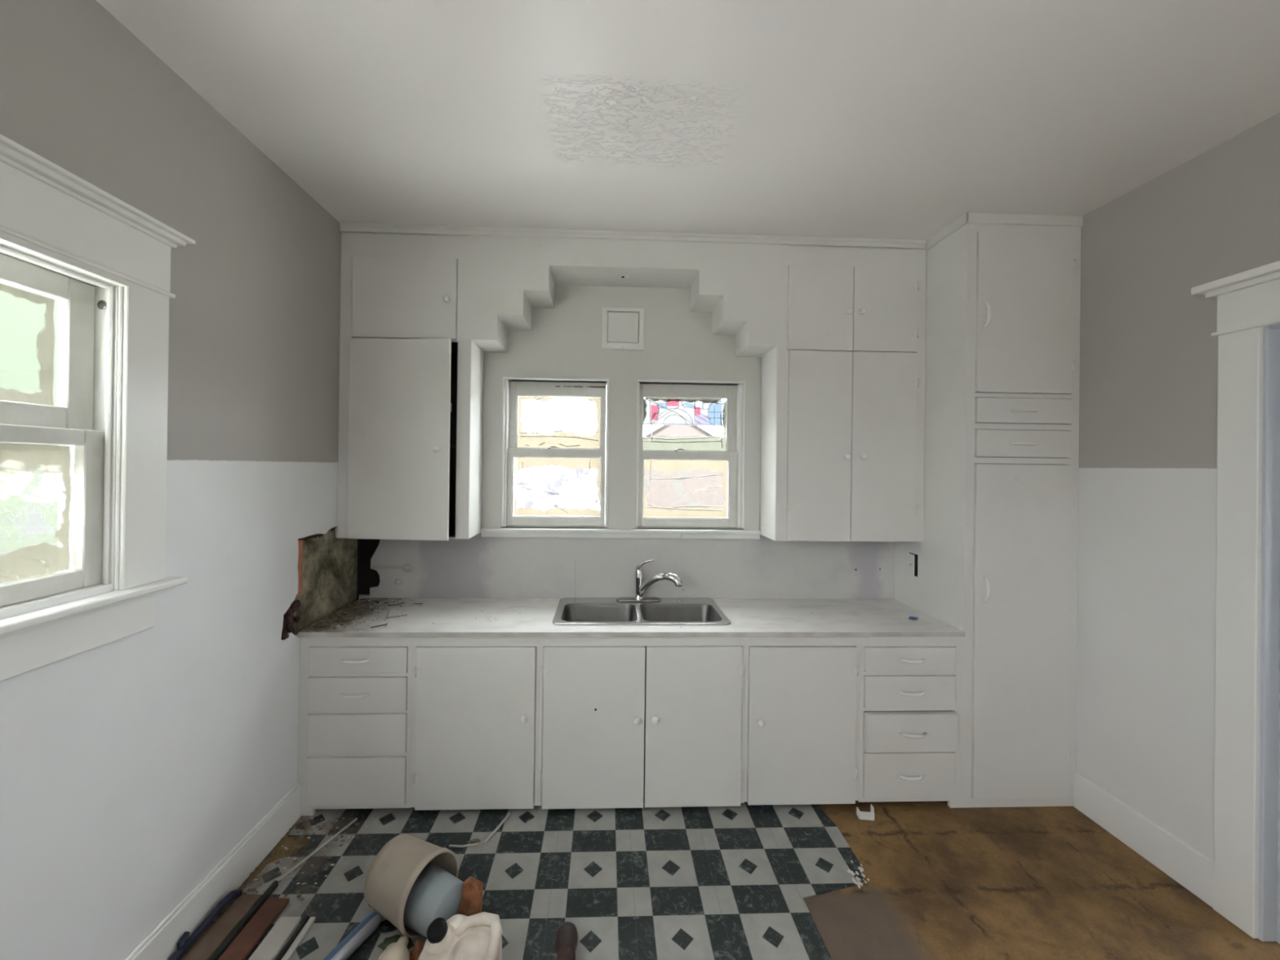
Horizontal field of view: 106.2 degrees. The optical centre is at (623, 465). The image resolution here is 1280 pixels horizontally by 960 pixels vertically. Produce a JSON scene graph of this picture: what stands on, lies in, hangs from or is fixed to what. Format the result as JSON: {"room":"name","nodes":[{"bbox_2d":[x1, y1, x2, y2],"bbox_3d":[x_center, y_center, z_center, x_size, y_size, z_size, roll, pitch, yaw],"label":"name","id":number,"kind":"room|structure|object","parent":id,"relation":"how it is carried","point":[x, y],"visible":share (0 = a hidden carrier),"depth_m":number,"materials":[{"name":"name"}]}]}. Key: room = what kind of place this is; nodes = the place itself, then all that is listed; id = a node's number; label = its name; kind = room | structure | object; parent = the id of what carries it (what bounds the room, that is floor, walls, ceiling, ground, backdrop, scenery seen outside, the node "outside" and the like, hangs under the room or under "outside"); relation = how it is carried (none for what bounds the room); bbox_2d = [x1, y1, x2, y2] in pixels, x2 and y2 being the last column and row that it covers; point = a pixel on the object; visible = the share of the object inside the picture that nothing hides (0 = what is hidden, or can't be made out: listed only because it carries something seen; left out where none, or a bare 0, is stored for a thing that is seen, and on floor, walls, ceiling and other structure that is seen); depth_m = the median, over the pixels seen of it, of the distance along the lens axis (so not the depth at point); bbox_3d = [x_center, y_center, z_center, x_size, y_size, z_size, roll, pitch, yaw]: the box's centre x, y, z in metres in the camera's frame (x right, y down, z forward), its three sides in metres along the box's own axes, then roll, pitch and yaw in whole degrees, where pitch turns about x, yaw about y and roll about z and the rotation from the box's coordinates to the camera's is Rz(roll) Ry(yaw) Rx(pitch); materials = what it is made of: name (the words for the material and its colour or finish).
{"room":"damaged room","nodes":[
{"label":"damaged room","id":0,"kind":"room"},
{"bbox_2d":[0,0,359,959],"bbox_3d":[-1.606,0.187,0.344,0.165,3.206,5.316,1,0,-2],"label":"wall","id":1,"kind":"structure","parent":0,"point":[131,766],"depth_m":1.74,"materials":[{"name":"paint"}]},
{"bbox_2d":[0,133,195,681],"bbox_3d":[-1.601,-0.126,1.107,0.233,1.325,1.138,1,0,-2],"label":"window","id":2,"kind":"structure","parent":1,"relation":"in","point":[105,261],"depth_m":1.42,"materials":[{"name":"white paint"}]},
{"bbox_2d":[123,782,301,959],"bbox_3d":[-1.525,1.651,0.036,0.020,0.178,4.699,1,0,-2],"label":"baseboard","id":3,"kind":"structure","parent":1,"relation":"attached to","point":[231,872],"depth_m":1.90,"materials":[{"name":"white paint"}]},
{"bbox_2d":[296,539,302,595],"bbox_3d":[-1.622,0.506,2.387,0.024,0.267,0.044,1,0,-2],"label":"stud","id":4,"kind":"object","parent":1,"relation":"attached to","point":[300,542],"visible":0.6,"depth_m":2.39,"materials":[{"name":"brown wood"}]},
{"bbox_2d":[359,284,761,599],"bbox_3d":[0.371,0.218,3.156,4.322,3.206,0.160,1,0,-2],"label":"wall","id":5,"kind":"structure","parent":0,"point":[565,339],"depth_m":3.06,"materials":[{"name":"grey paint"}]},
{"bbox_2d":[359,538,380,594],"bbox_3d":[-1.620,0.617,3.058,0.280,0.460,0.010,1,0,-2],"label":"hole","id":6,"kind":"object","parent":5,"relation":"attached to","point":[369,578],"depth_m":3.05,"materials":[{"name":"black"}]},
{"bbox_2d":[337,231,484,540],"bbox_3d":[-1.243,-0.448,2.817,0.733,1.726,0.401,1,0,-2],"label":"upper cabinet","id":7,"kind":"object","parent":5,"relation":"attached to","point":[411,388],"visible":0.99,"depth_m":2.70,"materials":[{"name":"white paint"}]},
{"bbox_2d":[501,376,609,528],"bbox_3d":[-0.435,-0.067,3.095,0.669,0.972,0.144,1,0,-2],"label":"window","id":8,"kind":"structure","parent":5,"relation":"in","point":[568,450],"depth_m":3.10,"materials":[{"name":"white glass"}]},
{"bbox_2d":[480,528,760,539],"bbox_3d":[-0.012,0.433,3.034,1.761,0.057,0.054,1,0,-2],"label":"trim","id":9,"kind":"structure","parent":5,"relation":"attached to","point":[486,532],"depth_m":3.02,"materials":[{"name":"white paint"}]},
{"bbox_2d":[481,373,760,529],"bbox_3d":[-0.007,-0.070,3.056,1.761,0.983,0.014,1,0,-2],"label":"trim","id":10,"kind":"structure","parent":5,"relation":"attached to","point":[622,390],"depth_m":3.05,"materials":[{"name":"grey paint"}]},
{"bbox_2d":[465,235,780,357],"bbox_3d":[-0.003,-1.022,2.916,1.809,0.634,0.297,1,0,-2],"label":"window valance","id":11,"kind":"object","parent":5,"relation":"attached to","point":[507,277],"visible":1,"depth_m":2.79,"materials":[{"name":"white paint"}]},
{"bbox_2d":[617,273,628,278],"bbox_3d":[-0.006,-1.136,2.889,0.067,0.004,0.067,1,0,-2],"label":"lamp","id":12,"kind":"object","parent":11,"relation":"attached to","point":[619,275],"depth_m":2.88,"materials":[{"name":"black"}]},
{"bbox_2d":[601,307,644,350],"bbox_3d":[-0.007,-0.865,3.049,0.264,0.259,0.030,1,0,-2],"label":"air vent","id":13,"kind":"object","parent":5,"relation":"in","point":[623,324],"visible":1,"depth_m":3.04,"materials":[{"name":"white paint"}]},
{"bbox_2d":[369,532,893,599],"bbox_3d":[0.084,0.640,3.059,3.338,0.415,0.010,1,0,-2],"label":"backsplash","id":14,"kind":"structure","parent":5,"relation":"attached to","point":[477,566],"depth_m":3.06,"materials":[{"name":"paint"}]},
{"bbox_2d":[635,378,746,529],"bbox_3d":[0.423,-0.056,3.127,0.696,0.972,0.144,1,0,-2],"label":"window","id":15,"kind":"structure","parent":5,"relation":"in","point":[662,404],"depth_m":3.14,"materials":[{"name":"white glass"}]},
{"bbox_2d":[760,244,926,542],"bbox_3d":[1.327,-0.416,2.942,0.884,1.726,0.339,1,0,-2],"label":"upper cabinet","id":16,"kind":"object","parent":5,"relation":"attached to","point":[842,407],"visible":1,"depth_m":2.81,"materials":[{"name":"white paint"}]},
{"bbox_2d":[339,222,927,248],"bbox_3d":[0.090,-1.318,2.762,3.374,0.044,0.020,1,0,-2],"label":"trim","id":17,"kind":"structure","parent":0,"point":[344,227],"depth_m":2.75,"materials":[{"name":"white paint"}]},
{"bbox_2d":[96,0,1279,248],"bbox_3d":[0.490,-1.401,0.444,4.322,0.120,5.596,1,0,-2],"label":"ceiling","id":18,"kind":"structure","parent":0,"point":[882,119],"depth_m":1.76,"materials":[{"name":"paint"}]},
{"bbox_2d":[178,797,1279,959],"bbox_3d":[0.451,1.813,0.436,4.322,0.104,5.596,1,0,-2],"label":"floor","id":19,"kind":"structure","parent":0,"point":[677,882],"depth_m":2.03,"materials":[{"name":"tile"}]},
{"bbox_2d":[182,893,262,959],"bbox_3d":[-1.496,1.731,1.411,0.085,0.018,1.046,1,0,0],"label":"board","id":20,"kind":"object","parent":19,"relation":"on","point":[209,944],"visible":0.81,"depth_m":1.79,"materials":[{"name":"brown wood"}]},
{"bbox_2d":[169,888,242,959],"bbox_3d":[-1.550,1.694,1.710,0.039,0.066,0.448,1,0,0],"label":"bar","id":21,"kind":"object","parent":20,"relation":"on","point":[184,944],"visible":1,"depth_m":1.76,"materials":[{"name":"blue paint"}]},
{"bbox_2d":[208,880,278,959],"bbox_3d":[-1.434,1.729,1.440,0.018,0.024,1.100,1,0,-1],"label":"batten","id":22,"kind":"object","parent":19,"relation":"on","point":[273,886],"visible":1,"depth_m":1.81,"materials":[{"name":"black wood"}]},
{"bbox_2d":[217,897,288,959],"bbox_3d":[-1.375,1.732,1.405,0.085,0.018,1.026,1,0,0],"label":"board","id":23,"kind":"object","parent":19,"relation":"on","point":[257,926],"visible":1,"depth_m":1.78,"materials":[{"name":"brown wood"}]},
{"bbox_2d":[248,916,301,959],"bbox_3d":[-1.271,1.735,1.369,0.080,0.016,0.945,1,0,-1],"label":"board","id":24,"kind":"object","parent":19,"relation":"on","point":[273,943],"visible":1,"depth_m":1.75,"materials":[{"name":"white wood"}]},
{"bbox_2d":[211,817,359,921],"bbox_3d":[-1.436,1.740,2.101,0.318,0.012,0.558,1,0,-2],"label":"litter","id":25,"kind":"object","parent":19,"relation":"on","point":[224,909],"visible":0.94,"depth_m":2.14,"materials":[{"name":"paint"}]},
{"bbox_2d":[275,915,309,959],"bbox_3d":[-1.211,1.736,1.373,0.014,0.014,0.950,1,0,-1],"label":"strip","id":26,"kind":"object","parent":19,"relation":"on","point":[305,919],"visible":1,"depth_m":1.76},
{"bbox_2d":[281,916,315,959],"bbox_3d":[-1.186,1.737,1.372,0.020,0.014,0.945,1,0,-1],"label":"strip","id":27,"kind":"object","parent":19,"relation":"on","point":[288,954],"visible":1,"depth_m":1.76,"materials":[{"name":"white wood"}]},
{"bbox_2d":[294,821,310,829],"bbox_3d":[-1.549,1.734,2.316,0.066,0.023,0.050,1,0,-17],"label":"scrap","id":28,"kind":"object","parent":19,"relation":"on","point":[302,825],"visible":1,"depth_m":2.31,"materials":[{"name":"paint"}]},
{"bbox_2d":[262,817,357,893],"bbox_3d":[-1.390,1.737,2.159,0.011,0.011,0.436,1,0,20],"label":"stick","id":29,"kind":"object","parent":19,"relation":"on","point":[356,819],"visible":0.94,"depth_m":2.15,"materials":[{"name":"grey wood"}]},
{"bbox_2d":[322,911,381,959],"bbox_3d":[-0.993,1.718,1.698,0.057,0.057,0.304,1,0,23],"label":"tube","id":30,"kind":"object","parent":19,"relation":"on","point":[369,925],"visible":0.97,"depth_m":1.73,"materials":[{"name":"silver metal"}]},
{"bbox_2d":[297,637,413,816],"bbox_3d":[-1.349,1.302,2.653,0.551,0.893,0.605,1,0,-2],"label":"base cabinet","id":31,"kind":"object","parent":19,"relation":"on","point":[355,701],"visible":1,"depth_m":2.39,"materials":[{"name":"white paint"}]},
{"bbox_2d":[376,920,397,932],"bbox_3d":[-0.887,1.739,1.811,0.115,0.021,0.042,1,0,-2],"label":"scrap","id":32,"kind":"object","parent":19,"relation":"on","point":[385,926],"visible":0.72,"depth_m":1.80,"materials":[{"name":"black plastic"}]},
{"bbox_2d":[377,933,402,950],"bbox_3d":[-0.840,1.737,1.749,0.105,0.021,0.062,1,0,-2],"label":"lid","id":33,"kind":"object","parent":19,"relation":"on","point":[388,940],"visible":0.51,"depth_m":1.75,"materials":[{"name":"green plastic"}]},
{"bbox_2d":[377,935,409,959],"bbox_3d":[-0.786,1.693,1.574,0.104,0.106,0.271,1,0,1],"label":"bottle","id":34,"kind":"object","parent":19,"relation":"on","point":[398,950],"visible":1,"depth_m":1.63,"materials":[{"name":"plastic"}]},
{"bbox_2d":[364,833,458,938],"bbox_3d":[-0.830,1.615,1.872,0.240,0.262,0.262,1,0,28],"label":"bucket","id":35,"kind":"object","parent":19,"relation":"on","point":[392,874],"visible":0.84,"depth_m":1.81,"materials":[{"name":"plastic"}]},
{"bbox_2d":[403,860,463,937],"bbox_3d":[-0.740,1.651,1.827,0.234,0.196,0.196,1,0,28],"label":"bucket","id":36,"kind":"object","parent":35,"relation":"in","point":[435,893],"visible":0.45,"depth_m":1.76,"materials":[{"name":"blue plastic"}]},
{"bbox_2d":[409,940,425,959],"bbox_3d":[-0.716,1.718,1.687,0.067,0.091,0.053,1,0,-34],"label":"lump","id":37,"kind":"object","parent":19,"relation":"on","point":[415,952],"visible":0.65,"depth_m":1.67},
{"bbox_2d":[417,911,502,959],"bbox_3d":[-0.549,1.661,1.495,0.270,0.180,0.504,1,0,-2],"label":"jug","id":38,"kind":"object","parent":19,"relation":"on","point":[478,936],"visible":1,"depth_m":1.64,"materials":[{"name":"plastic"}]},
{"bbox_2d":[448,842,478,847],"bbox_3d":[-0.737,1.747,2.207,0.132,0.010,0.019,1,0,-6],"label":"strip","id":39,"kind":"object","parent":19,"relation":"on","point":[472,844],"visible":1,"depth_m":2.20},
{"bbox_2d":[457,875,483,916],"bbox_3d":[-0.593,1.666,1.842,0.101,0.192,0.111,1,0,-2],"label":"lump","id":40,"kind":"object","parent":19,"relation":"on","point":[471,904],"visible":0.7,"depth_m":1.81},
{"bbox_2d":[466,838,480,844],"bbox_3d":[-0.702,1.748,2.234,0.062,0.010,0.033,1,0,13],"label":"chip","id":41,"kind":"object","parent":19,"relation":"on","point":[474,840],"visible":1,"depth_m":2.23,"materials":[{"name":"paint"}]},
{"bbox_2d":[410,637,539,810],"bbox_3d":[-0.757,1.310,2.675,0.633,0.893,0.604,1,0,-2],"label":"base cabinet","id":42,"kind":"object","parent":19,"relation":"on","point":[475,703],"visible":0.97,"depth_m":2.41,"materials":[{"name":"white paint"}]},
{"bbox_2d":[483,813,510,844],"bbox_3d":[-0.609,1.747,2.316,0.013,0.015,0.198,1,0,21],"label":"stick","id":43,"kind":"object","parent":19,"relation":"on","point":[491,835],"visible":1,"depth_m":2.31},
{"bbox_2d":[254,817,869,896],"bbox_3d":[-0.267,1.755,2.189,2.638,0.007,0.454,1,0,-2],"label":"flakes","id":44,"kind":"object","parent":19,"relation":"on","point":[859,883],"visible":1,"depth_m":2.08,"materials":[{"name":"grey"}]},
{"bbox_2d":[555,921,577,959],"bbox_3d":[-0.205,1.715,1.660,0.082,0.082,0.241,1,0,-2],"label":"bottle","id":45,"kind":"object","parent":19,"relation":"on","point":[566,935],"visible":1,"depth_m":1.71,"materials":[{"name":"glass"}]},
{"bbox_2d":[537,636,746,808],"bbox_3d":[0.085,1.320,2.705,1.052,0.893,0.604,1,0,-2],"label":"base cabinet","id":46,"kind":"object","parent":19,"relation":"on","point":[624,721],"visible":0.98,"depth_m":2.44,"materials":[{"name":"white paint"}]},
{"bbox_2d":[297,597,964,637],"bbox_3d":[0.070,0.859,2.749,3.385,0.025,0.628,1,0,-2],"label":"countertop","id":47,"kind":"structure","parent":46,"relation":"on","point":[451,617],"depth_m":2.59,"materials":[{"name":"white laminate"}]},
{"bbox_2d":[311,621,327,627],"bbox_3d":[-1.550,0.813,2.458,0.073,0.032,0.040,1,0,-2],"label":"lump","id":48,"kind":"object","parent":47,"relation":"on","point":[317,624],"visible":1,"depth_m":2.45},
{"bbox_2d":[333,618,351,622],"bbox_3d":[-1.487,0.822,2.541,0.108,0.013,0.031,1,0,-2],"label":"lump","id":49,"kind":"object","parent":47,"relation":"on","point":[338,620],"visible":0.99,"depth_m":2.53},
{"bbox_2d":[304,598,424,630],"bbox_3d":[-1.401,0.826,2.693,0.430,0.016,0.571,1,0,-2],"label":"rubble","id":50,"kind":"object","parent":47,"relation":"on","point":[340,612],"visible":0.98,"depth_m":2.69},
{"bbox_2d":[552,597,731,624],"bbox_3d":[0.088,0.931,2.797,0.961,0.186,0.506,1,0,-2],"label":"sink","id":51,"kind":"object","parent":47,"relation":"in","point":[570,611],"visible":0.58,"depth_m":2.91,"materials":[{"name":"silver metal"}]},
{"bbox_2d":[616,559,682,601],"bbox_3d":[0.172,0.708,2.958,0.429,0.268,0.162,1,0,24],"label":"kitchen faucet","id":52,"kind":"object","parent":47,"relation":"on","point":[641,588],"visible":1,"depth_m":2.96,"materials":[{"name":"silver metal"}]},
{"bbox_2d":[908,616,918,620],"bbox_3d":[1.625,0.861,2.705,0.057,0.014,0.034,1,0,-23],"label":"scrap","id":53,"kind":"object","parent":47,"relation":"on","point":[909,617],"visible":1,"depth_m":2.70,"materials":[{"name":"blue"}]},
{"bbox_2d":[743,639,860,804],"bbox_3d":[0.910,1.330,2.736,0.600,0.893,0.604,1,0,-2],"label":"base cabinet","id":54,"kind":"object","parent":19,"relation":"on","point":[802,716],"visible":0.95,"depth_m":2.47,"materials":[{"name":"white paint"}]},
{"bbox_2d":[856,804,874,820],"bbox_3d":[1.219,1.749,2.427,0.074,0.059,0.038,1,0,6],"label":"bracket","id":55,"kind":"object","parent":19,"relation":"on","point":[861,815],"visible":1,"depth_m":2.41,"materials":[{"name":"white paint"}]},
{"bbox_2d":[857,636,963,808],"bbox_3d":[1.484,1.337,2.748,0.547,0.893,0.621,1,0,-2],"label":"base cabinet","id":56,"kind":"object","parent":19,"relation":"on","point":[911,687],"visible":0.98,"depth_m":2.49,"materials":[{"name":"white paint"}]},
{"bbox_2d":[893,222,1080,807],"bbox_3d":[2.078,0.239,2.805,0.615,3.104,0.663,1,0,-2],"label":"pantry cabinet","id":57,"kind":"object","parent":19,"relation":"on","point":[997,553],"visible":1,"depth_m":2.52,"materials":[{"name":"white paint"}]},
{"bbox_2d":[906,552,917,577],"bbox_3d":[1.752,0.604,2.927,0.017,0.132,0.090,1,0,-2],"label":"outlet cover","id":58,"kind":"object","parent":57,"relation":"attached to","point":[912,558],"visible":1,"depth_m":2.91,"materials":[{"name":"white plastic"}]},
{"bbox_2d":[926,212,1083,249],"bbox_3d":[2.095,-1.288,2.673,0.629,0.054,0.317,1,0,-2],"label":"trim","id":59,"kind":"structure","parent":57,"relation":"attached to","point":[969,217],"depth_m":2.52,"materials":[{"name":"white paint"}]},
{"bbox_2d":[1075,112,1279,860],"bbox_3d":[2.536,0.237,0.495,0.130,3.206,5.316,1,0,-2],"label":"wall","id":60,"kind":"structure","parent":0,"point":[1148,376],"depth_m":2.17,"materials":[{"name":"paint"}]},
{"bbox_2d":[1073,771,1213,907],"bbox_3d":[2.455,1.697,0.181,0.018,0.185,4.699,1,0,-2],"label":"baseboard","id":61,"kind":"structure","parent":60,"relation":"attached to","point":[1193,870],"depth_m":2.18,"materials":[{"name":"white paint"}]},
{"bbox_2d":[1191,260,1279,943],"bbox_3d":[2.466,0.526,1.373,0.206,2.532,1.255,1,0,-2],"label":"door frame","id":62,"kind":"structure","parent":60,"relation":"in","point":[1246,858],"depth_m":1.84,"materials":[{"name":"white paint"}]},
{"label":"outside","id":63,"kind":"structure","parent":0,"visible":0},
{"bbox_3d":[-0.119,2.489,2.437,28.000,0.050,32.000,1,0,-2],"label":"ground","id":64,"kind":"structure","parent":63,"visible":0},
{"bbox_2d":[0,282,58,583],"bbox_3d":[-4.635,-0.039,3.629,0.200,4.900,7.300,1,0,-2],"label":"wall","id":65,"kind":"structure","parent":64,"relation":"on","point":[21,320],"depth_m":3.62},
{"bbox_2d":[643,425,727,517],"bbox_3d":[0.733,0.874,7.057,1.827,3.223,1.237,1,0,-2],"label":"house","id":66,"kind":"structure","parent":64,"relation":"on","point":[672,431],"depth_m":6.48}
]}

